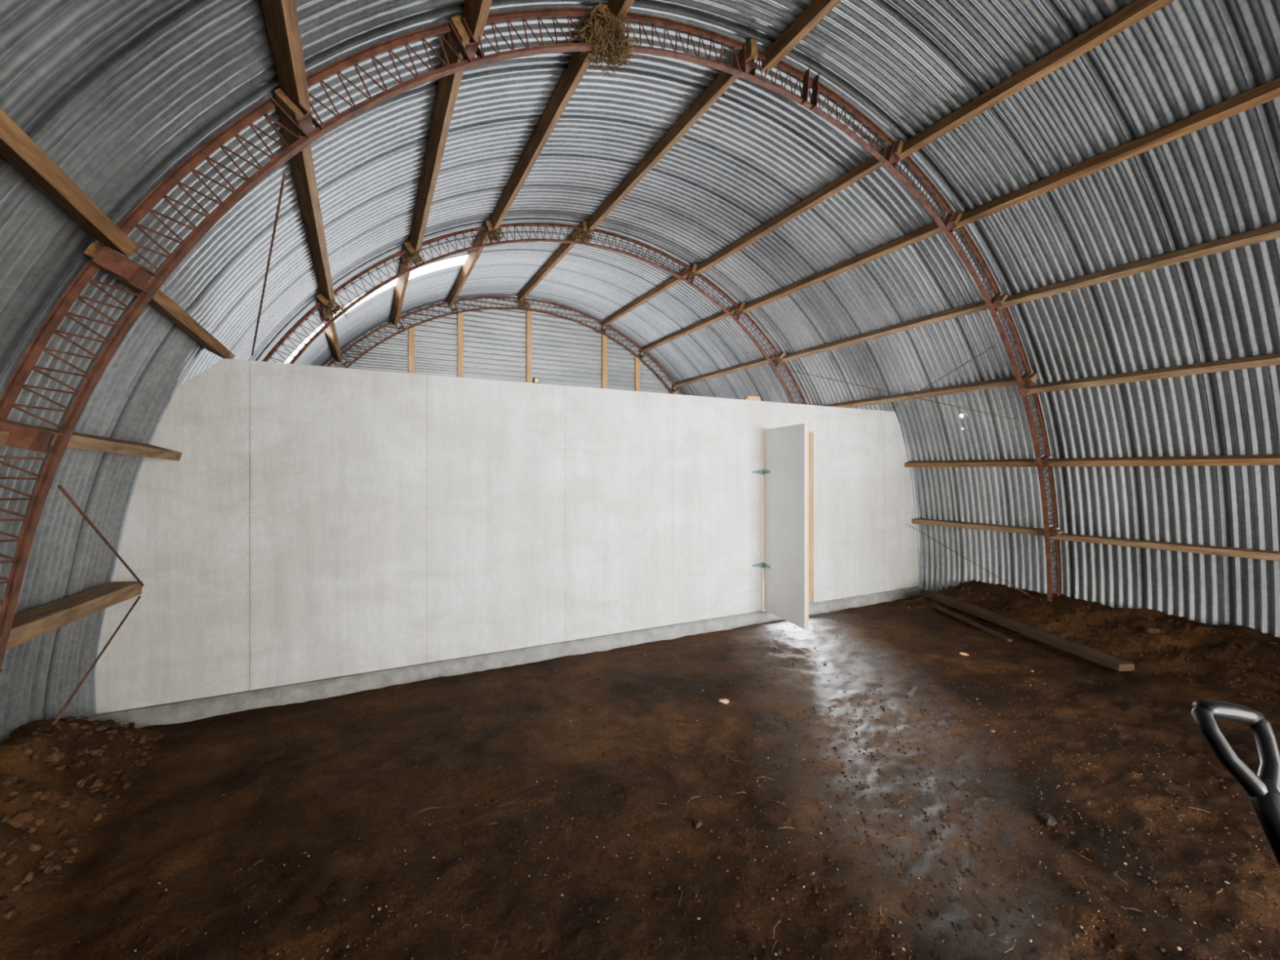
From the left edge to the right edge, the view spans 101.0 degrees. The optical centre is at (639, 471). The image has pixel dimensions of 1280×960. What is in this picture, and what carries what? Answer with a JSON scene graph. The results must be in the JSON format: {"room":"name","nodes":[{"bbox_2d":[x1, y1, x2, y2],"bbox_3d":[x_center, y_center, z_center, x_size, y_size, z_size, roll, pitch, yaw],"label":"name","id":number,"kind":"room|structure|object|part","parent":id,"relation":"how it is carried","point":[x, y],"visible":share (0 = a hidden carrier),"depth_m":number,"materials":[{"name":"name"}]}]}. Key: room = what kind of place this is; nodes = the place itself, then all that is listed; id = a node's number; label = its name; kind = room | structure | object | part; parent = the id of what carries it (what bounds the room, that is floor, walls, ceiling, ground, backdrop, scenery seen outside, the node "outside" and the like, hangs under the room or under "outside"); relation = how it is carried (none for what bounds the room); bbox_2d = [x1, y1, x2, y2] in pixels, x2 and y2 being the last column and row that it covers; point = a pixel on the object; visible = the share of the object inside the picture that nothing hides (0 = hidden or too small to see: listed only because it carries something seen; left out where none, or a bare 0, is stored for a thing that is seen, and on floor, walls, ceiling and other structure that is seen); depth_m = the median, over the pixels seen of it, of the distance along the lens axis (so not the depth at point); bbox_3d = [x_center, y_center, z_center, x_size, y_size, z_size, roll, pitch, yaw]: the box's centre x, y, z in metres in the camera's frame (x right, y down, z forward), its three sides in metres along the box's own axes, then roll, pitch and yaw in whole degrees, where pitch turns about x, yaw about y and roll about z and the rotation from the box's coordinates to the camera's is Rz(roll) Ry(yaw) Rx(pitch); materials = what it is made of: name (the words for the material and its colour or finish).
{"room":"farm building","nodes":[
{"label":"farm building","id":0,"kind":"room"},
{"bbox_2d":[0,154,244,742],"bbox_3d":[-2.752,0.313,2.509,0.698,2.823,12.004,0,0,-28],"label":"wall","id":1,"kind":"structure","parent":0,"point":[42,247],"depth_m":2.77,"materials":[{"name":"metal"}]},
{"bbox_2d":[324,295,681,395],"bbox_3d":[-1.986,-0.626,9.648,8.490,5.051,0.026,0,0,-28],"label":"wall","id":2,"kind":"structure","parent":0,"point":[565,352],"depth_m":9.46,"materials":[{"name":"silver metal"}]},
{"bbox_2d":[408,327,414,373],"bbox_3d":[-3.752,-0.339,8.667,0.090,4.078,0.068,0,0,-28],"label":"stud","id":3,"kind":"object","parent":2,"relation":"attached to","point":[411,331],"visible":0.33,"depth_m":8.64,"materials":[{"name":"brown wood"}]},
{"bbox_2d":[457,312,463,377],"bbox_3d":[-3.070,-0.514,9.024,0.090,4.428,0.068,0,0,-28],"label":"stud","id":4,"kind":"object","parent":2,"relation":"attached to","point":[460,316],"visible":0.34,"depth_m":9.00,"materials":[{"name":"brown wood"}]},
{"bbox_2d":[525,310,531,382],"bbox_3d":[-2.015,-0.615,9.575,0.090,4.630,0.068,0,0,-28],"label":"stud","id":5,"kind":"object","parent":2,"relation":"attached to","point":[528,314],"visible":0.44,"depth_m":9.54,"materials":[{"name":"brown wood"}]},
{"bbox_2d":[601,334,607,388],"bbox_3d":[-0.695,-0.482,10.265,0.090,4.364,0.068,0,0,-28],"label":"stud","id":6,"kind":"object","parent":2,"relation":"attached to","point":[604,339],"visible":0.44,"depth_m":10.24,"materials":[{"name":"brown wood"}]},
{"bbox_2d":[634,356,639,391],"bbox_3d":[-0.057,-0.299,10.599,0.090,3.997,0.068,0,0,-28],"label":"stud","id":7,"kind":"object","parent":2,"relation":"attached to","point":[637,361],"visible":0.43,"depth_m":10.57,"materials":[{"name":"brown wood"}]},
{"bbox_2d":[95,358,919,714],"bbox_3d":[0.138,0.412,5.543,8.552,2.475,0.104,0,0,-28],"label":"wall","id":8,"kind":"structure","parent":0,"point":[310,522],"depth_m":4.52,"materials":[{"name":"white paint"}]},
{"bbox_2d":[88,586,923,728],"bbox_3d":[0.159,1.709,5.502,8.620,0.183,0.256,0,0,-28],"label":"baseboard","id":9,"kind":"structure","parent":8,"relation":"attached to","point":[184,711],"depth_m":4.47,"materials":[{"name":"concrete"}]},
{"bbox_2d":[532,377,539,383],"bbox_3d":[-0.974,-0.855,4.949,0.060,0.060,0.046,0,0,-28],"label":"tape measure","id":10,"kind":"object","parent":8,"relation":"on","point":[535,380],"visible":0.91,"depth_m":4.93,"materials":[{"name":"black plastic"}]},
{"bbox_2d":[742,395,760,400],"bbox_3d":[1.298,-0.853,6.151,0.238,0.055,0.060,0,0,-28],"label":"timber offcut","id":11,"kind":"object","parent":8,"relation":"on","point":[748,397],"visible":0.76,"depth_m":6.12,"materials":[{"name":"beige wood"}]},
{"bbox_2d":[752,423,813,630],"bbox_3d":[1.889,0.555,5.996,0.984,2.130,0.943,0,0,-28],"label":"door","id":12,"kind":"structure","parent":8,"relation":"in","point":[786,472],"depth_m":5.76,"materials":[{"name":"white wood"}]},
{"bbox_2d":[0,579,1279,959],"bbox_3d":[0.848,1.506,4.115,9.016,0.479,12.508,0,0,-28],"label":"floor","id":13,"kind":"structure","parent":0,"point":[1159,706],"depth_m":2.63,"materials":[{"name":"brown soil"}]},
{"bbox_2d":[42,750,65,762],"bbox_3d":[-2.955,1.425,2.643,0.115,0.064,0.097,0,0,-28],"label":"clod","id":14,"kind":"object","parent":13,"relation":"on","point":[51,755],"visible":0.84,"depth_m":2.62,"materials":[{"name":"soil"}]},
{"bbox_2d":[88,777,103,789],"bbox_3d":[-2.812,1.614,2.720,0.059,0.044,0.085,0,0,10],"label":"clod","id":15,"kind":"object","parent":13,"relation":"on","point":[97,783],"visible":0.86,"depth_m":2.72,"materials":[{"name":"soil"}]},
{"bbox_2d":[325,296,684,395],"bbox_3d":[-1.951,-0.741,9.531,8.566,4.767,0.140,0,0,-28],"label":"truss","id":16,"kind":"object","parent":13,"relation":"on","point":[639,356],"visible":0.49,"depth_m":9.25,"materials":[{"name":"red metal"}]},
{"bbox_2d":[315,293,342,362],"bbox_3d":[-3.922,-1.743,6.723,0.130,0.124,3.150,0,0,-28],"label":"wooden beam","id":17,"kind":"structure","parent":16,"relation":"attached to","point":[331,331],"depth_m":6.49,"materials":[{"name":"brown wood"}]},
{"bbox_2d":[516,298,532,312],"bbox_3d":[-2.050,-2.961,9.389,0.286,0.264,0.273,0,0,-28],"label":"nest","id":18,"kind":"object","parent":16,"relation":"on","point":[525,303],"visible":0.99,"depth_m":9.37,"materials":[{"name":"plant"}]},
{"bbox_2d":[0,7,1062,671],"bbox_3d":[0.967,-0.745,3.950,8.568,4.776,0.180,0,0,-28],"label":"truss","id":19,"kind":"object","parent":13,"relation":"on","point":[24,437],"visible":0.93,"depth_m":2.54,"materials":[{"name":"red metal"}]},
{"bbox_2d":[0,429,14,447],"bbox_3d":[-1.241,-0.142,-0.367,0.132,0.092,5.500,0,0,-28],"label":"wooden beam","id":20,"kind":"structure","parent":19,"relation":"attached to","point":[4,434],"depth_m":2.01,"materials":[{"name":"brown wood"}]},
{"bbox_3d":[-2.452,-0.144,2.094,0.143,0.113,0.138,0,0,-28],"label":"seat plate","id":21,"kind":"part","parent":19,"relation":"part of","materials":[{"name":"red metal"}]},
{"bbox_2d":[0,107,136,257],"bbox_3d":[-0.928,-0.976,-0.203,0.141,0.125,5.500,0,0,-28],"label":"wooden beam","id":22,"kind":"structure","parent":19,"relation":"attached to","point":[16,147],"depth_m":1.73,"materials":[{"name":"brown wood"}]},
{"bbox_2d":[5,581,142,649],"bbox_3d":[-3.072,0.750,2.782,0.178,0.170,1.807,0,0,-28],"label":"wooden beam","id":23,"kind":"structure","parent":19,"relation":"attached to","point":[31,624],"depth_m":2.80,"materials":[{"name":"brown wood"}]},
{"bbox_2d":[51,595,141,725],"bbox_3d":[-3.242,1.090,3.180,0.013,0.511,0.816,0,0,-19],"label":"rod","id":24,"kind":"object","parent":23,"relation":"attached to","point":[66,704],"visible":1,"depth_m":3.11,"materials":[{"name":"brown metal"}]},
{"bbox_2d":[57,484,143,586],"bbox_3d":[-2.900,0.415,2.896,0.013,0.722,1.677,0,0,-35],"label":"rod","id":25,"kind":"object","parent":23,"relation":"attached to","point":[60,487],"visible":1,"depth_m":2.65,"materials":[{"name":"brown metal"}]},
{"bbox_2d":[3,421,182,461],"bbox_3d":[-2.895,-0.145,2.874,0.202,0.134,1.807,0,0,-28],"label":"wooden beam","id":26,"kind":"structure","parent":19,"relation":"attached to","point":[77,441],"depth_m":2.87,"materials":[{"name":"brown wood"}]},
{"bbox_3d":[-2.191,-0.863,2.237,0.148,0.129,0.138,0,0,-28],"label":"seat plate","id":27,"kind":"part","parent":19,"relation":"part of","materials":[{"name":"red metal"}]},
{"bbox_2d":[83,241,235,359],"bbox_3d":[-2.666,-0.888,3.072,0.170,0.131,1.945,0,0,-28],"label":"wooden beam","id":28,"kind":"structure","parent":19,"relation":"attached to","point":[161,302],"depth_m":2.96,"materials":[{"name":"brown wood"}]},
{"bbox_2d":[251,173,285,355],"bbox_3d":[-2.296,-1.160,3.234,0.013,0.612,1.708,0,0,-41],"label":"rod","id":29,"kind":"object","parent":19,"relation":"attached to","point":[283,174],"visible":1,"depth_m":3.04,"materials":[{"name":"brown metal"}]},
{"bbox_2d":[261,0,311,113],"bbox_3d":[-0.407,-1.814,0.137,0.131,0.129,5.620,0,0,-28],"label":"wooden beam","id":30,"kind":"structure","parent":19,"relation":"attached to","point":[281,17],"depth_m":2.22,"materials":[{"name":"brown wood"}]},
{"bbox_2d":[274,87,335,306],"bbox_3d":[-2.469,-1.788,4.030,0.132,0.130,3.370,0,0,-28],"label":"wooden beam","id":31,"kind":"structure","parent":19,"relation":"attached to","point":[302,163],"depth_m":3.39,"materials":[{"name":"brown wood"}]},
{"bbox_3d":[-1.619,-1.681,2.556,0.058,0.061,0.131,0,0,-28],"label":"seat plate","id":32,"kind":"part","parent":19,"relation":"part of","materials":[{"name":"red metal"}]},
{"bbox_2d":[408,15,470,257],"bbox_3d":[-1.756,-2.452,4.402,0.113,0.140,3.371,0,0,-27],"label":"wooden beam","id":33,"kind":"structure","parent":19,"relation":"attached to","point":[448,87],"depth_m":3.79,"materials":[{"name":"brown wood"}]},
{"bbox_3d":[-0.940,-2.332,2.930,0.068,0.048,0.132,0,0,-28],"label":"seat plate","id":34,"kind":"part","parent":19,"relation":"part of","materials":[{"name":"red metal"}]},
{"bbox_2d":[461,0,492,46],"bbox_3d":[0.327,-2.483,0.521,0.120,0.134,5.620,0,0,-28],"label":"wooden beam","id":35,"kind":"structure","parent":19,"relation":"attached to","point":[476,12],"depth_m":2.84,"materials":[{"name":"brown wood"}]},
{"bbox_2d":[489,4,612,236],"bbox_3d":[-0.999,-2.865,4.798,0.101,0.133,3.370,0,0,-28],"label":"wooden beam","id":36,"kind":"structure","parent":19,"relation":"attached to","point":[576,68],"depth_m":4.37,"materials":[{"name":"brown wood"}]},
{"bbox_2d":[573,1,639,77],"bbox_3d":[-0.211,-2.718,3.343,0.412,0.381,0.356,0,0,-45],"label":"nest","id":37,"kind":"object","parent":19,"relation":"hanging from","point":[610,39],"visible":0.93,"depth_m":3.29,"materials":[{"name":"plant"}]},
{"bbox_2d":[607,0,634,30],"bbox_3d":[1.101,-2.888,0.925,0.094,0.134,5.620,0,0,-28],"label":"wooden beam","id":38,"kind":"structure","parent":19,"relation":"attached to","point":[616,7],"depth_m":3.25,"materials":[{"name":"brown wood"}]},
{"bbox_2d":[584,39,757,235],"bbox_3d":[0.051,-3.094,5.347,0.066,0.123,3.370,0,0,-28],"label":"wooden beam","id":39,"kind":"structure","parent":19,"relation":"attached to","point":[724,80],"depth_m":4.81,"materials":[{"name":"brown wood"}]},
{"bbox_3d":[0.790,-2.970,3.883,0.076,0.012,0.132,0,0,-28],"label":"seat plate","id":40,"kind":"part","parent":19,"relation":"part of","materials":[{"name":"red metal"}]},
{"bbox_2d":[690,139,903,276],"bbox_3d":[1.503,-2.837,6.106,0.096,0.131,3.370,0,0,-28],"label":"wooden beam","id":41,"kind":"structure","parent":19,"relation":"attached to","point":[873,164],"depth_m":5.62,"materials":[{"name":"brown wood"}]},
{"bbox_2d":[761,0,840,73],"bbox_3d":[2.239,-3.098,1.520,0.062,0.120,5.620,0,0,-27],"label":"wooden beam","id":42,"kind":"structure","parent":19,"relation":"attached to","point":[817,10],"depth_m":3.69,"materials":[{"name":"brown wood"}]},
{"bbox_3d":[1.291,-3.003,4.117,0.033,0.260,0.060,0,0,-28],"label":"splice plate","id":43,"kind":"part","parent":19,"relation":"part of","materials":[{"name":"red metal"}]},
{"bbox_3d":[1.379,-2.994,4.163,0.033,0.260,0.060,0,0,-28],"label":"splice plate","id":44,"kind":"part","parent":19,"relation":"part of","materials":[{"name":"red metal"}]},
{"bbox_2d":[735,211,961,314],"bbox_3d":[2.247,-2.411,6.495,0.126,0.139,3.370,0,0,-28],"label":"wooden beam","id":45,"kind":"structure","parent":19,"relation":"attached to","point":[932,229],"depth_m":6.04,"materials":[{"name":"brown wood"}]},
{"bbox_2d":[777,293,1008,363],"bbox_3d":[2.931,-1.754,6.853,0.129,0.125,3.370,0,0,-28],"label":"wooden beam","id":46,"kind":"structure","parent":19,"relation":"attached to","point":[979,306],"depth_m":6.42,"materials":[{"name":"brown wood"}]},
{"bbox_3d":[2.198,-2.732,4.624,0.074,0.034,0.130,0,0,-28],"label":"seat plate","id":47,"kind":"part","parent":19,"relation":"part of","materials":[{"name":"red metal"}]},
{"bbox_2d":[786,368,1018,420],"bbox_3d":[3.147,-1.075,6.920,0.009,1.058,3.168,0,0,-33],"label":"rod","id":48,"kind":"object","parent":19,"relation":"attached to","point":[786,369],"visible":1,"depth_m":6.54,"materials":[{"name":"brown metal"}]},
{"bbox_2d":[891,345,995,408],"bbox_3d":[3.527,-1.080,6.290,0.009,0.449,1.742,0,0,-8],"label":"rod","id":49,"kind":"object","parent":19,"relation":"attached to","point":[994,345],"visible":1,"depth_m":6.12,"materials":[{"name":"metal"}]},
{"bbox_3d":[2.922,-2.324,5.003,0.068,0.048,0.130,0,0,-28],"label":"seat plate","id":50,"kind":"part","parent":19,"relation":"part of","materials":[{"name":"red metal"}]},
{"bbox_2d":[904,458,1055,467],"bbox_3d":[4.127,-0.106,6.571,0.132,0.096,1.762,0,0,-28],"label":"wooden beam","id":51,"kind":"structure","parent":19,"relation":"attached to","point":[1020,462],"depth_m":6.49,"materials":[{"name":"brown wood"}]},
{"bbox_2d":[911,518,1063,537],"bbox_3d":[4.265,0.685,6.643,0.125,0.072,1.762,0,0,-28],"label":"wooden beam","id":52,"kind":"structure","parent":19,"relation":"attached to","point":[1031,531],"depth_m":6.55,"materials":[{"name":"brown wood"}]},
{"bbox_3d":[3.590,-1.692,5.352,0.058,0.061,0.130,0,0,-28],"label":"seat plate","id":53,"kind":"part","parent":19,"relation":"part of","materials":[{"name":"red metal"}]},
{"bbox_3d":[4.071,-0.958,5.604,0.045,0.070,0.130,0,0,-28],"label":"seat plate","id":54,"kind":"part","parent":19,"relation":"part of","materials":[{"name":"red metal"}]},
{"bbox_2d":[897,0,1174,161],"bbox_3d":[3.573,-2.824,2.217,0.098,0.138,5.620,0,0,-27],"label":"wooden beam","id":55,"kind":"structure","parent":19,"relation":"attached to","point":[1137,11],"depth_m":3.67,"materials":[{"name":"brown wood"}]},
{"bbox_3d":[4.400,-0.100,5.776,0.030,0.075,0.130,0,0,-28],"label":"seat plate","id":56,"kind":"part","parent":19,"relation":"part of","materials":[{"name":"red metal"}]},
{"bbox_3d":[4.538,0.666,5.848,0.015,0.076,0.130,0,0,-28],"label":"seat plate","id":57,"kind":"part","parent":19,"relation":"part of","materials":[{"name":"red metal"}]},
{"bbox_2d":[953,77,1279,229],"bbox_3d":[4.319,-2.388,2.608,0.118,0.132,5.620,0,0,-28],"label":"wooden beam","id":58,"kind":"structure","parent":19,"relation":"attached to","point":[1268,91],"depth_m":3.87,"materials":[{"name":"brown wood"}]},
{"bbox_2d":[998,222,1279,309],"bbox_3d":[4.992,-1.728,2.960,0.129,0.125,5.620,0,0,-28],"label":"wooden beam","id":59,"kind":"structure","parent":19,"relation":"attached to","point":[1268,233],"depth_m":4.34,"materials":[{"name":"brown wood"}]},
{"bbox_2d":[1025,352,1279,394],"bbox_3d":[5.512,-0.893,3.231,0.133,0.111,5.620,0,0,-28],"label":"wooden beam","id":60,"kind":"structure","parent":19,"relation":"attached to","point":[1272,359],"depth_m":4.73,"materials":[{"name":"brown wood"}]},
{"bbox_2d":[1049,533,1279,561],"bbox_3d":[5.938,0.711,3.454,0.124,0.079,5.620,0,0,-28],"label":"wooden beam","id":61,"kind":"structure","parent":19,"relation":"attached to","point":[1197,548],"depth_m":5.00,"materials":[{"name":"brown wood"}]},
{"bbox_2d":[1050,454,1279,466],"bbox_3d":[5.797,-0.100,3.380,0.130,0.092,5.620,0,0,-28],"label":"wooden beam","id":62,"kind":"structure","parent":19,"relation":"attached to","point":[1250,460],"depth_m":4.90,"materials":[{"name":"brown wood"}]},
{"bbox_2d":[261,222,806,404],"bbox_3d":[-0.538,-0.741,6.828,8.566,4.767,0.140,0,0,-28],"label":"truss","id":63,"kind":"object","parent":13,"relation":"on","point":[689,280],"visible":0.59,"depth_m":6.36,"materials":[{"name":"red metal"}]},
{"bbox_2d":[321,300,348,320],"bbox_3d":[-3.124,-1.665,5.421,0.246,0.231,0.214,0,0,-44],"label":"nest","id":64,"kind":"object","parent":63,"relation":"on","point":[331,308],"visible":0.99,"depth_m":5.41,"materials":[{"name":"plant"}]},
{"bbox_2d":[390,241,415,325],"bbox_3d":[-3.220,-2.420,7.090,0.114,0.140,3.150,0,0,-28],"label":"wooden beam","id":65,"kind":"structure","parent":63,"relation":"attached to","point":[402,281],"depth_m":6.80,"materials":[{"name":"brown wood"}]},
{"bbox_2d":[408,251,425,266],"bbox_3d":[-2.443,-2.335,5.782,0.182,0.174,0.140,0,0,-28],"label":"nest","id":66,"kind":"object","parent":63,"relation":"on","point":[417,257],"visible":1,"depth_m":5.77,"materials":[{"name":"plant"}]},
{"bbox_2d":[446,219,493,306],"bbox_3d":[-2.469,-2.845,7.482,0.103,0.133,3.150,0,0,-28],"label":"wooden beam","id":67,"kind":"structure","parent":63,"relation":"attached to","point":[473,255],"depth_m":7.18,"materials":[{"name":"brown wood"}]},
{"bbox_3d":[-1.722,-2.739,6.208,0.074,0.033,0.130,0,0,-28],"label":"seat plate","id":68,"kind":"part","parent":63,"relation":"part of","materials":[{"name":"red metal"}]},
{"bbox_2d":[489,225,505,243],"bbox_3d":[-1.673,-2.792,6.193,0.188,0.194,0.178,0,0,-28],"label":"nest","id":69,"kind":"object","parent":63,"relation":"on","point":[499,231],"visible":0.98,"depth_m":6.17,"materials":[{"name":"plant"}]},
{"bbox_2d":[517,221,587,302],"bbox_3d":[-1.420,-3.090,8.031,0.067,0.125,3.150,0,0,-28],"label":"wooden beam","id":70,"kind":"structure","parent":63,"relation":"attached to","point":[564,248],"depth_m":7.83,"materials":[{"name":"brown wood"}]},
{"bbox_2d":[572,228,593,246],"bbox_3d":[-0.713,-2.982,6.687,0.245,0.243,0.221,0,0,11],"label":"nest","id":71,"kind":"object","parent":63,"relation":"on","point":[580,233],"visible":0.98,"depth_m":6.66,"materials":[{"name":"plant"}]},
{"bbox_2d":[601,263,697,327],"bbox_3d":[0.034,-2.857,8.791,0.103,0.135,3.150,0,0,-28],"label":"wooden beam","id":72,"kind":"structure","parent":63,"relation":"attached to","point":[674,280],"depth_m":8.51,"materials":[{"name":"brown wood"}]},
{"bbox_3d":[0.706,-2.732,7.478,0.074,0.034,0.130,0,0,-28],"label":"seat plate","id":73,"kind":"part","parent":63,"relation":"part of","materials":[{"name":"red metal"}]},
{"bbox_2d":[640,302,745,352],"bbox_3d":[0.784,-2.444,9.183,0.113,0.131,3.150,0,0,-28],"label":"wooden beam","id":74,"kind":"structure","parent":63,"relation":"attached to","point":[722,314],"depth_m":8.90,"materials":[{"name":"brown wood"}]},
{"bbox_2d":[673,351,786,387],"bbox_3d":[1.477,-1.799,9.545,0.135,0.133,3.150,0,0,-28],"label":"wooden beam","id":75,"kind":"structure","parent":63,"relation":"attached to","point":[763,361],"depth_m":9.26,"materials":[{"name":"brown wood"}]},
{"bbox_3d":[1.430,-2.324,7.857,0.068,0.048,0.130,0,0,-28],"label":"seat plate","id":76,"kind":"part","parent":63,"relation":"part of","materials":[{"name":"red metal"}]},
{"bbox_3d":[2.098,-1.692,8.206,0.058,0.061,0.130,0,0,-28],"label":"seat plate","id":77,"kind":"part","parent":63,"relation":"part of","materials":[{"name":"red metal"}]},
{"bbox_2d":[822,373,1037,408],"bbox_3d":[3.423,-0.992,7.110,0.138,0.123,3.370,0,0,-28],"label":"wooden beam","id":78,"kind":"structure","parent":63,"relation":"attached to","point":[1009,381],"depth_m":6.53,"materials":[{"name":"brown wood"}]},
{"bbox_2d":[0,586,1279,959],"bbox_3d":[1.188,1.504,3.387,8.301,0.486,4.330,0,0,-28],"label":"clump","id":79,"kind":"object","parent":13,"relation":"on","point":[28,886],"visible":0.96,"depth_m":2.54,"materials":[{"name":"soil"}]},
{"bbox_2d":[7,808,37,827],"bbox_3d":[-2.688,1.505,2.292,0.085,0.066,0.094,0,0,-28],"label":"clod","id":80,"kind":"object","parent":79,"relation":"on","point":[16,821],"visible":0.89,"depth_m":2.28,"materials":[{"name":"soil"}]},
{"bbox_2d":[693,818,702,829],"bbox_3d":[0.272,1.675,2.517,0.057,0.039,0.044,0,0,-44],"label":"stone","id":81,"kind":"object","parent":13,"relation":"on","point":[697,823],"visible":1,"depth_m":2.50,"materials":[{"name":"beige stone"}]},
{"bbox_2d":[931,604,1013,642],"bbox_3d":[3.634,1.654,5.849,0.060,0.080,1.193,0,0,-5],"label":"plank","id":82,"kind":"object","parent":13,"relation":"on","point":[986,629],"visible":1,"depth_m":5.74,"materials":[{"name":"brown wood"}]},
{"bbox_2d":[922,590,1134,671],"bbox_3d":[3.858,1.585,5.571,0.150,0.121,2.450,0,0,-8],"label":"plank","id":83,"kind":"object","parent":13,"relation":"on","point":[1117,664],"visible":1,"depth_m":5.13,"materials":[{"name":"brown wood"}]},
{"bbox_2d":[1038,811,1057,826],"bbox_3d":[1.976,1.689,2.562,0.068,0.052,0.072,0,0,-13],"label":"clod","id":84,"kind":"object","parent":13,"relation":"on","point":[1047,819],"visible":1,"depth_m":2.55,"materials":[{"name":"stone"}]},
{"bbox_2d":[1143,626,1159,634],"bbox_3d":[4.740,1.470,4.894,0.115,0.072,0.091,0,0,31],"label":"clod","id":85,"kind":"object","parent":13,"relation":"on","point":[1149,629],"visible":1,"depth_m":4.87,"materials":[{"name":"soil"}]},
{"bbox_2d":[1190,700,1279,865],"bbox_3d":[1.199,1.051,0.795,0.162,1.104,0.791,0,0,13],"label":"shovel","id":86,"kind":"object","parent":13,"relation":"on","point":[1263,788],"visible":1,"depth_m":1.10,"materials":[{"name":"black plastic"}]},
{"bbox_2d":[0,0,1279,405],"bbox_3d":[0.782,-2.104,4.356,7.396,2.176,12.004,0,0,-28],"label":"ceiling","id":87,"kind":"structure","parent":0,"point":[117,94],"depth_m":4.21,"materials":[{"name":"grey metal"}]},
{"bbox_2d":[851,342,1279,637],"bbox_3d":[4.296,0.313,6.193,0.663,2.824,12.004,0,0,-28],"label":"wall","id":88,"kind":"structure","parent":0,"point":[1234,412],"depth_m":5.36,"materials":[{"name":"grey metal"}]},
{"bbox_2d":[907,524,1035,598],"bbox_3d":[4.072,1.080,6.586,0.009,0.728,1.624,0,0,-28],"label":"rod","id":89,"kind":"object","parent":88,"relation":"attached to","point":[908,524],"visible":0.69,"depth_m":6.50,"materials":[{"name":"brown metal"}]}
]}

